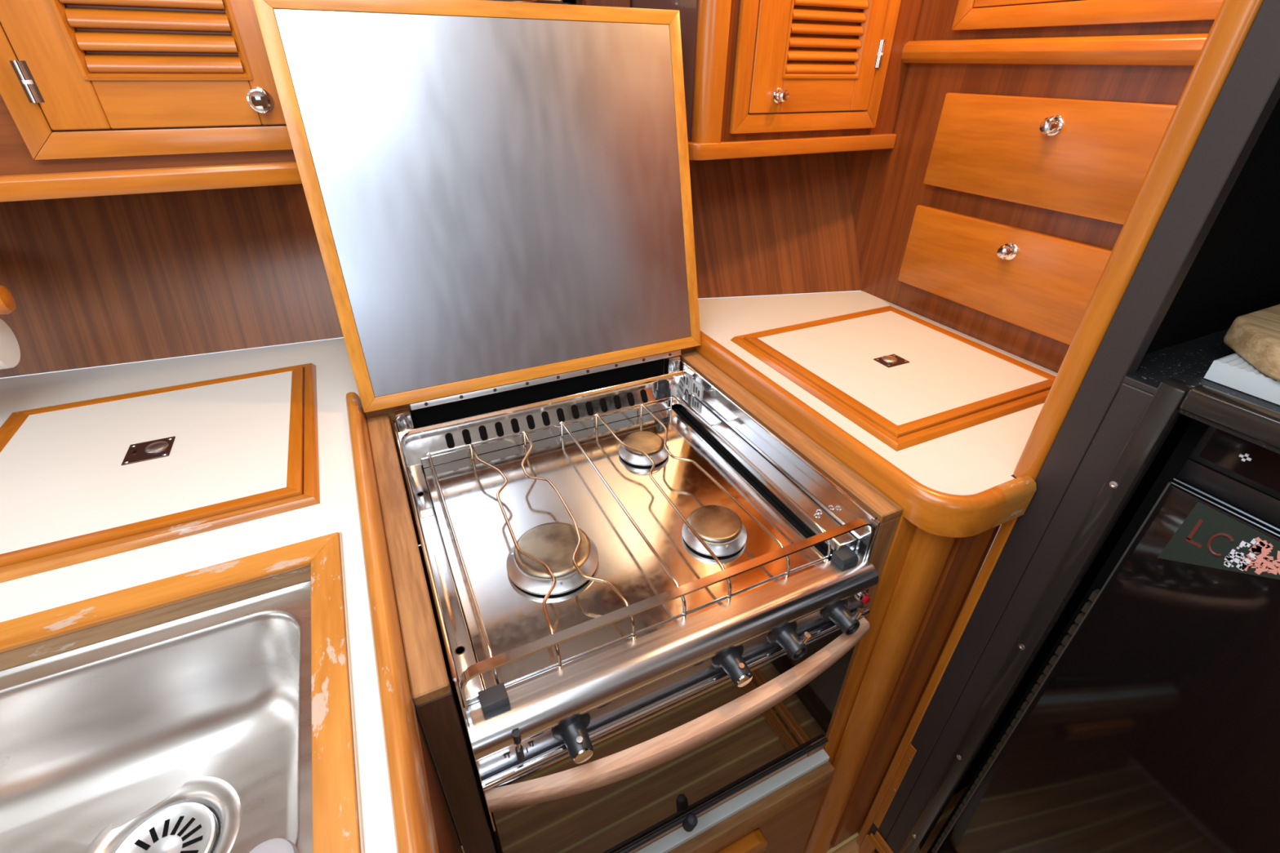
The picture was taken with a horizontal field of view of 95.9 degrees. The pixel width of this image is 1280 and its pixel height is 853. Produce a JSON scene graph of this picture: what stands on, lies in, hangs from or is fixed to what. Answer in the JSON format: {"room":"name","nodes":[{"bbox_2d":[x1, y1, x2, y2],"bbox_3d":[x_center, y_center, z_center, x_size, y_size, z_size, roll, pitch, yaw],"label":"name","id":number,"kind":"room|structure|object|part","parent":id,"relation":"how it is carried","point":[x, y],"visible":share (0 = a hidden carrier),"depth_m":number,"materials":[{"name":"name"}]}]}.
{"room":"ship interior","nodes":[
{"label":"ship interior","id":0,"kind":"room"},
{"bbox_2d":[0,0,862,377],"bbox_3d":[-0.846,-0.678,0.961,2.715,1.000,0.564,-9,34,-15],"label":"wall","id":1,"kind":"structure","parent":0,"point":[97,281],"depth_m":1.03,"materials":[{"name":"brown wood"}]},
{"bbox_2d":[0,284,16,314],"bbox_3d":[-0.948,-0.203,0.802,0.186,0.039,0.279,-14,35,-22],"label":"holder","id":2,"kind":"object","parent":1,"relation":"attached to","point":[7,302],"visible":1,"depth_m":0.74,"materials":[{"name":"orange wood"}]},
{"bbox_2d":[0,318,20,369],"bbox_3d":[-0.920,-0.093,0.730,0.174,0.070,0.070,-14,35,-22],"label":"paper roll","id":3,"kind":"object","parent":2,"relation":"hanging from","point":[10,352],"visible":1,"depth_m":0.77,"materials":[{"name":"white paper"}]},
{"bbox_2d":[0,0,302,202],"bbox_3d":[-0.946,-0.593,0.596,1.012,0.656,0.316,-14,35,-22],"label":"locker","id":4,"kind":"object","parent":1,"relation":"attached to","point":[98,97],"visible":0.86,"depth_m":0.72,"materials":[{"name":"brown wood"}]},
{"bbox_3d":[-0.661,-0.534,0.621,0.009,0.276,0.010,-14,35,-22],"label":"louvre moulding","id":5,"kind":"part","parent":4,"relation":"part of","materials":[{"name":"brown wood"}]},
{"bbox_3d":[-0.896,-0.269,0.671,1.012,0.030,0.020,-14,35,-22],"label":"rail","id":6,"kind":"part","parent":4,"relation":"part of","materials":[{"name":"orange wood"}]},
{"bbox_3d":[-0.587,-0.439,0.724,0.174,0.009,0.008,-14,35,-22],"label":"louvre moulding","id":7,"kind":"part","parent":4,"relation":"part of","materials":[{"name":"brown wood"}]},
{"bbox_3d":[-0.591,-0.419,0.744,0.165,0.057,0.018,-14,35,-22],"label":"door rail","id":8,"kind":"part","parent":4,"relation":"part of","materials":[{"name":"brown wood"}]},
{"bbox_3d":[-0.511,-0.572,0.684,0.009,0.276,0.010,-14,35,-22],"label":"louvre moulding","id":9,"kind":"part","parent":4,"relation":"part of","materials":[{"name":"brown wood"}]},
{"bbox_3d":[-0.502,-0.430,0.762,0.030,0.030,0.022,-14,35,-22],"label":"knob","id":10,"kind":"part","parent":4,"relation":"part of","materials":[{"name":"silver metal"}]},
{"bbox_2d":[487,0,576,4],"bbox_3d":[-0.293,-0.924,0.949,0.380,0.360,0.030,-14,35,-22],"label":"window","id":11,"kind":"structure","parent":1,"relation":"in","point":[552,2],"depth_m":1.09,"materials":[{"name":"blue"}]},
{"bbox_2d":[582,0,630,7],"bbox_3d":[-0.063,-0.883,1.048,0.090,0.630,0.020,-14,35,-22],"label":"trim","id":12,"kind":"structure","parent":1,"relation":"attached to","point":[616,3],"depth_m":1.09,"materials":[{"name":"brown wood"}]},
{"bbox_2d":[630,0,922,160],"bbox_3d":[0.239,-0.871,1.051,0.488,0.647,0.371,-14,35,-22],"label":"locker","id":13,"kind":"object","parent":1,"relation":"attached to","point":[762,77],"visible":0.89,"depth_m":1.02,"materials":[{"name":"brown wood"}]},
{"bbox_3d":[0.040,-0.826,0.969,0.002,0.640,0.245,-14,35,-22],"label":"panel","id":14,"kind":"part","parent":13,"relation":"part of","materials":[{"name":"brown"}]},
{"bbox_3d":[0.116,-0.765,0.867,0.040,0.632,0.050,-14,35,-22],"label":"corner post","id":15,"kind":"part","parent":13,"relation":"part of","materials":[{"name":"brown wood"}]},
{"bbox_3d":[0.250,-0.581,1.013,0.024,0.024,0.022,-14,35,-22],"label":"knob","id":16,"kind":"part","parent":13,"relation":"part of","materials":[{"name":"silver metal"}]},
{"bbox_3d":[0.253,-0.727,0.940,0.009,0.272,0.010,-14,35,-22],"label":"louvre moulding","id":17,"kind":"part","parent":13,"relation":"part of","materials":[{"name":"brown wood"}]},
{"bbox_3d":[0.274,-0.566,1.150,0.488,0.027,0.148,-14,35,-22],"label":"rail","id":18,"kind":"part","parent":13,"relation":"part of","materials":[{"name":"orange wood"}]},
{"bbox_3d":[0.323,-0.613,1.062,0.165,0.058,0.018,-14,35,-22],"label":"door rail","id":19,"kind":"part","parent":13,"relation":"part of","materials":[{"name":"brown wood"}]},
{"bbox_3d":[0.327,-0.633,1.041,0.174,0.009,0.008,-14,35,-22],"label":"louvre moulding","id":20,"kind":"part","parent":13,"relation":"part of","materials":[{"name":"brown wood"}]},
{"bbox_3d":[0.403,-0.764,1.002,0.009,0.272,0.010,-14,35,-22],"label":"louvre moulding","id":21,"kind":"part","parent":13,"relation":"part of","materials":[{"name":"brown wood"}]},
{"bbox_2d":[414,705,967,852],"bbox_3d":[0.026,1.346,0.613,3.100,0.030,3.000,-14,35,-22],"label":"floor","id":22,"kind":"structure","parent":0,"point":[850,845],"depth_m":1.30,"materials":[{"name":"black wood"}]},
{"bbox_2d":[0,337,463,852],"bbox_3d":[-0.505,0.563,0.819,1.450,0.962,1.376,-14,35,-22],"label":"countertop","id":23,"kind":"structure","parent":22,"relation":"on","point":[376,788],"depth_m":0.57,"materials":[{"name":"white laminate"}]},
{"bbox_2d":[0,580,312,852],"bbox_3d":[-0.467,0.349,0.456,0.450,0.150,0.335,-14,35,-22],"label":"sink","id":24,"kind":"object","parent":23,"relation":"in","point":[192,733],"visible":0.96,"depth_m":0.56,"materials":[{"name":"silver metal"}]},
{"bbox_2d":[248,838,298,852],"bbox_3d":[-0.255,0.302,0.393,0.039,0.012,0.039,-14,35,-22],"label":"plug","id":25,"kind":"object","parent":24,"relation":"on","point":[276,845],"visible":1,"depth_m":0.40,"materials":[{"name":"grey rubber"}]},
{"bbox_2d":[0,363,319,582],"bbox_3d":[-0.650,0.032,0.763,0.401,0.016,0.406,-14,35,-22],"label":"hatch","id":26,"kind":"object","parent":23,"relation":"on","point":[87,480],"visible":1,"depth_m":0.73,"materials":[{"name":"white laminate"}]},
{"bbox_3d":[-0.808,0.073,0.698,0.016,0.012,0.373,-14,35,-22],"label":"lid frame","id":27,"kind":"part","parent":26,"relation":"part of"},
{"bbox_3d":[-0.642,0.032,0.756,0.050,0.002,0.050,-14,35,-22],"label":"latch plate","id":28,"kind":"part","parent":26,"relation":"part of","materials":[{"name":"brown metal"}]},
{"bbox_3d":[-0.573,0.120,0.629,0.367,0.012,0.016,-14,35,-22],"label":"lid frame","id":29,"kind":"part","parent":26,"relation":"part of","materials":[{"name":"orange wood"}]},
{"bbox_3d":[-0.728,-0.053,0.899,0.367,0.012,0.016,-14,35,-22],"label":"lid frame","id":30,"kind":"part","parent":26,"relation":"part of","materials":[{"name":"orange wood"}]},
{"bbox_3d":[-0.493,-0.006,0.830,0.016,0.012,0.373,-14,35,-22],"label":"lid frame","id":31,"kind":"part","parent":26,"relation":"part of","materials":[{"name":"orange wood"}]},
{"bbox_3d":[-0.134,0.757,0.560,0.074,0.919,0.472,-14,35,-22],"label":"panel","id":32,"kind":"part","parent":23,"relation":"part of","materials":[{"name":"brown wood"}]},
{"bbox_2d":[253,0,902,852],"bbox_3d":[-0.077,0.199,0.975,0.589,1.519,0.647,-14,35,-22],"label":"bay","id":33,"kind":"object","parent":22,"relation":"on","point":[498,193],"visible":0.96,"depth_m":0.86,"materials":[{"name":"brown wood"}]},
{"bbox_3d":[-0.194,0.648,0.781,0.032,0.966,0.020,-14,35,-22],"label":"post","id":34,"kind":"part","parent":33,"relation":"part of","materials":[{"name":"brown wood"}]},
{"bbox_2d":[392,355,879,852],"bbox_3d":[-0.035,0.259,0.903,0.513,0.480,0.583,-14,35,-22],"label":"stove","id":35,"kind":"object","parent":33,"relation":"in","point":[647,601],"visible":1,"depth_m":0.73,"materials":[{"name":"silver metal"}]},
{"bbox_3d":[-0.295,0.120,0.798,0.016,0.001,0.014,-14,35,-22],"label":"stop plate","id":36,"kind":"part","parent":35,"relation":"part of","materials":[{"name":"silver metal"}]},
{"bbox_3d":[-0.118,0.311,0.563,0.004,0.022,0.004,-14,35,-22],"label":"lever","id":37,"kind":"part","parent":35,"relation":"part of","materials":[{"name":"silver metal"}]},
{"bbox_3d":[-0.143,-0.020,0.993,0.505,0.048,0.039,-14,35,-22],"label":"vent panel","id":38,"kind":"part","parent":35,"relation":"part of","materials":[{"name":"silver metal"}]},
{"bbox_3d":[-0.132,-0.022,0.966,0.505,0.052,0.009,-14,35,-22],"label":"rail","id":39,"kind":"part","parent":35,"relation":"part of","materials":[{"name":"silver metal"}]},
{"bbox_3d":[-0.111,0.165,0.731,0.116,0.016,0.116,-14,35,-22],"label":"burner","id":40,"kind":"part","parent":35,"relation":"part of","materials":[{"name":"silver metal"}]},
{"bbox_3d":[-0.065,0.320,0.591,0.042,0.042,0.035,-14,35,-22],"label":"control knob","id":41,"kind":"part","parent":35,"relation":"part of","materials":[{"name":"black plastic"}]},
{"bbox_3d":[-0.046,0.123,0.822,0.442,0.004,0.434,-14,35,-22],"label":"hob plate","id":42,"kind":"part","parent":35,"relation":"part of","materials":[{"name":"silver metal"}]},
{"bbox_3d":[0.006,0.036,0.938,0.082,0.016,0.082,-14,35,-22],"label":"burner","id":43,"kind":"part","parent":35,"relation":"part of","materials":[{"name":"silver metal"}]},
{"bbox_3d":[0.042,-0.069,1.056,0.029,0.031,0.029,-14,35,-22],"label":"igniter knob","id":44,"kind":"part","parent":35,"relation":"part of","materials":[{"name":"black plastic"}]},
{"bbox_3d":[0.060,0.199,0.637,0.505,0.070,0.011,-14,35,-22],"label":"rail","id":45,"kind":"part","parent":35,"relation":"part of","materials":[{"name":"silver metal"}]},
{"bbox_3d":[0.064,0.265,0.668,0.510,0.082,0.044,-14,35,-22],"label":"control panel","id":46,"kind":"part","parent":35,"relation":"part of","materials":[{"name":"silver metal"}]},
{"bbox_3d":[0.008,0.586,0.814,0.240,0.003,0.003,-14,35,-22],"label":"rod","id":47,"kind":"part","parent":35,"relation":"part of","materials":[{"name":"black plastic"}]},
{"bbox_3d":[0.069,0.430,0.760,0.508,0.286,0.014,-14,35,-22],"label":"oven door","id":48,"kind":"part","parent":35,"relation":"part of","materials":[{"name":"clear glass"}]},
{"bbox_3d":[0.072,0.301,0.672,0.510,0.009,0.009,-14,35,-22],"label":"trim","id":49,"kind":"part","parent":35,"relation":"part of","materials":[{"name":"silver metal"}]},
{"bbox_3d":[0.072,0.310,0.676,0.510,0.005,0.006,-14,35,-22],"label":"trim","id":50,"kind":"part","parent":35,"relation":"part of","materials":[{"name":"silver metal"}]},
{"bbox_3d":[0.080,0.330,0.662,0.503,0.025,0.047,-14,35,-22],"label":"handle","id":51,"kind":"part","parent":35,"relation":"part of","materials":[{"name":"silver metal"}]},
{"bbox_3d":[0.105,-0.031,1.022,0.022,0.002,0.107,-14,35,-22],"label":"plate","id":52,"kind":"part","parent":35,"relation":"part of","materials":[{"name":"silver metal"}]},
{"bbox_3d":[0.100,0.140,0.776,0.087,0.016,0.087,-14,35,-22],"label":"burner","id":53,"kind":"part","parent":35,"relation":"part of","materials":[{"name":"silver metal"}]},
{"bbox_3d":[0.072,0.559,0.831,0.507,0.006,0.006,-14,35,-22],"label":"rod","id":54,"kind":"part","parent":35,"relation":"part of","materials":[{"name":"black plastic"}]},
{"bbox_3d":[0.110,0.276,0.663,0.042,0.042,0.035,-14,35,-22],"label":"control knob","id":55,"kind":"part","parent":35,"relation":"part of","materials":[{"name":"black plastic"}]},
{"bbox_3d":[0.203,0.077,0.854,0.021,0.002,0.293,-14,35,-22],"label":"plate","id":56,"kind":"part","parent":35,"relation":"part of","materials":[{"name":"silver metal"}]},
{"bbox_3d":[0.181,0.259,0.693,0.042,0.042,0.035,-14,35,-22],"label":"control knob","id":57,"kind":"part","parent":35,"relation":"part of","materials":[{"name":"black plastic"}]},
{"bbox_3d":[0.255,0.240,0.724,0.042,0.042,0.035,-14,35,-22],"label":"control knob","id":58,"kind":"part","parent":35,"relation":"part of","materials":[{"name":"black plastic"}]},
{"bbox_3d":[0.305,0.522,0.990,0.036,0.966,0.018,-14,35,-22],"label":"post","id":59,"kind":"part","parent":33,"relation":"part of","materials":[{"name":"brown wood"}]},
{"bbox_2d":[490,748,835,852],"bbox_3d":[0.052,0.784,1.064,0.559,0.438,0.195,-14,35,-22],"label":"drawer","id":60,"kind":"object","parent":22,"relation":"on","point":[776,813],"visible":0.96,"depth_m":0.96,"materials":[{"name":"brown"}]},
{"bbox_3d":[0.108,0.735,0.950,0.235,0.045,0.022,-14,35,-22],"label":"finger pull","id":61,"kind":"part","parent":60,"relation":"part of","materials":[{"name":"orange wood"}]},
{"bbox_3d":[0.083,0.852,1.032,0.559,0.360,0.010,-14,35,-22],"label":"panel","id":62,"kind":"part","parent":60,"relation":"part of","materials":[{"name":"brown wood"}]},
{"bbox_2d":[803,515,995,852],"bbox_3d":[0.292,0.390,1.195,0.152,0.970,0.543,-14,35,-22],"label":"base cabinet","id":63,"kind":"object","parent":22,"relation":"on","point":[924,581],"visible":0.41,"depth_m":0.90,"materials":[{"name":"brown wood"}]},
{"bbox_2d":[694,290,1057,537],"bbox_3d":[0.366,-0.116,1.053,0.598,0.054,0.805,-14,35,-22],"label":"countertop","id":64,"kind":"structure","parent":63,"relation":"on","point":[962,483],"depth_m":0.82,"materials":[{"name":"white laminate"}]},
{"bbox_2d":[730,306,1056,451],"bbox_3d":[0.449,-0.119,1.023,0.413,0.016,0.412,-14,35,-22],"label":"hatch","id":65,"kind":"object","parent":64,"relation":"on","point":[906,380],"visible":0.88,"depth_m":0.97,"materials":[{"name":"white laminate"}]},
{"bbox_3d":[0.370,-0.204,1.160,0.377,0.012,0.018,-14,35,-22],"label":"lid frame","id":66,"kind":"part","parent":65,"relation":"part of","materials":[{"name":"orange wood"}]},
{"bbox_3d":[0.287,-0.077,0.957,0.018,0.012,0.377,-14,35,-22],"label":"lid frame","id":67,"kind":"part","parent":65,"relation":"part of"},
{"bbox_3d":[0.440,-0.115,1.009,0.050,0.002,0.036,-14,35,-22],"label":"latch plate","id":68,"kind":"part","parent":65,"relation":"part of","materials":[{"name":"brown metal"}]},
{"bbox_3d":[0.610,-0.158,1.091,0.018,0.012,0.377,-14,35,-22],"label":"lid frame","id":69,"kind":"part","parent":65,"relation":"part of","materials":[{"name":"orange wood"}]},
{"bbox_3d":[0.527,-0.030,0.888,0.377,0.012,0.018,-14,35,-22],"label":"lid frame","id":70,"kind":"part","parent":65,"relation":"part of","materials":[{"name":"orange wood"}]},
{"bbox_2d":[867,0,1279,852],"bbox_3d":[0.866,0.222,0.509,0.440,2.000,0.798,-14,35,-22],"label":"tall cabinet","id":71,"kind":"object","parent":22,"relation":"on","point":[1211,260],"visible":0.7,"depth_m":0.65,"materials":[{"name":"black wood"}]},
{"bbox_2d":[858,831,893,852],"bbox_3d":[0.607,1.022,1.002,0.016,0.114,0.596,-14,35,-22],"label":"base grille","id":72,"kind":"object","parent":71,"relation":"attached to","point":[871,842],"visible":1,"depth_m":1.20,"materials":[{"name":"brown wood"}]},
{"bbox_2d":[898,378,1279,852],"bbox_3d":[0.701,0.560,0.619,0.089,1.074,0.681,-14,35,-22],"label":"fridge","id":73,"kind":"object","parent":71,"relation":"in","point":[1151,723],"visible":1,"depth_m":0.67,"materials":[{"name":"black"}]},
{"bbox_3d":[0.710,0.213,0.375,0.003,0.008,0.640,-14,35,-22],"label":"door trim","id":74,"kind":"part","parent":73,"relation":"part of","materials":[{"name":"silver metal"}]},
{"bbox_3d":[0.723,0.164,0.351,0.030,0.049,0.640,-14,35,-22],"label":"control panel","id":75,"kind":"part","parent":73,"relation":"part of","materials":[{"name":"black plastic"}]},
{"bbox_2d":[1223,538,1265,571],"bbox_3d":[0.602,0.127,0.576,0.001,0.042,0.018,-14,35,-22],"label":"print","id":76,"kind":"object","parent":73,"relation":"attached to","point":[1239,554],"depth_m":0.58,"materials":[{"name":"white"}]},
{"bbox_2d":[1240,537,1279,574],"bbox_3d":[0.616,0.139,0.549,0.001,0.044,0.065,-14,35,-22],"label":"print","id":77,"kind":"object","parent":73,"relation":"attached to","point":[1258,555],"depth_m":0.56,"materials":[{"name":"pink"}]},
{"bbox_2d":[1119,328,1279,453],"bbox_3d":[0.863,0.085,0.410,0.419,0.016,0.785,-14,35,-22],"label":"shelf","id":78,"kind":"object","parent":71,"relation":"attached to","point":[1187,358],"depth_m":0.62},
{"bbox_2d":[1204,352,1279,404],"bbox_3d":[0.786,0.016,0.482,0.232,0.022,0.420,-14,35,-22],"label":"tray","id":79,"kind":"object","parent":71,"relation":"on","point":[1233,371],"visible":0.8,"depth_m":0.58,"materials":[{"name":"white"}]},
{"bbox_2d":[1223,304,1279,381],"bbox_3d":[0.801,-0.015,0.483,0.290,0.030,0.446,-14,35,-22],"label":"chopping board","id":80,"kind":"object","parent":79,"relation":"on","point":[1255,336],"visible":1,"depth_m":0.58,"materials":[{"name":"brown wood"}]},
{"bbox_2d":[857,524,999,833],"bbox_3d":[0.666,0.026,0.813,0.365,2.000,0.025,-14,35,-22],"label":"wall","id":81,"kind":"structure","parent":0,"point":[997,527],"depth_m":0.96,"materials":[{"name":"brown wood"}]},
{"bbox_2d":[856,0,1263,847],"bbox_3d":[0.500,0.072,0.738,0.025,2.000,0.042,-14,35,-22],"label":"trim","id":82,"kind":"structure","parent":81,"relation":"attached to","point":[1234,19],"depth_m":0.59,"materials":[{"name":"orange wood"}]},
{"bbox_2d":[845,0,1214,373],"bbox_3d":[0.573,-0.282,1.298,0.030,2.000,1.140,-14,35,-22],"label":"wall","id":83,"kind":"structure","parent":0,"point":[886,186],"depth_m":1.06,"materials":[{"name":"brown wood"}]},
{"bbox_2d":[897,204,1112,345],"bbox_3d":[0.646,-0.273,1.032,0.042,0.154,0.434,-14,35,-22],"label":"drawer","id":84,"kind":"object","parent":83,"relation":"attached to","point":[1044,284],"visible":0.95,"depth_m":1.03,"materials":[{"name":"orange wood"}]},
{"bbox_3d":[0.638,-0.304,1.006,0.022,0.029,0.029,-14,35,-22],"label":"knob","id":85,"kind":"part","parent":84,"relation":"part of","materials":[{"name":"silver metal"}]},
{"bbox_2d":[923,92,1177,225],"bbox_3d":[0.648,-0.437,0.927,0.042,0.156,0.432,-14,35,-22],"label":"drawer","id":86,"kind":"object","parent":83,"relation":"attached to","point":[1092,159],"visible":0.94,"depth_m":0.92,"materials":[{"name":"orange wood"}]},
{"bbox_3d":[0.640,-0.470,0.902,0.022,0.029,0.029,-14,35,-22],"label":"knob","id":87,"kind":"part","parent":86,"relation":"part of","materials":[{"name":"silver metal"}]},
{"bbox_2d":[901,32,1208,66],"bbox_3d":[0.647,-0.570,0.875,0.023,0.037,0.657,-14,35,-22],"label":"rail","id":88,"kind":"object","parent":83,"relation":"attached to","point":[1169,49],"visible":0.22,"depth_m":0.87,"materials":[{"name":"brown wood"}]},
{"bbox_2d":[951,0,1223,31],"bbox_3d":[0.662,-0.755,0.738,0.016,0.398,0.472,-14,35,-22],"label":"door","id":89,"kind":"structure","parent":83,"relation":"in","point":[968,16],"depth_m":0.85,"materials":[{"name":"brown wood"}]},
{"bbox_3d":[0.663,-0.755,0.738,0.014,0.334,0.409,-14,35,-22],"label":"door panel","id":90,"kind":"part","parent":89,"relation":"part of","materials":[{"name":"brown wood"}]}
]}

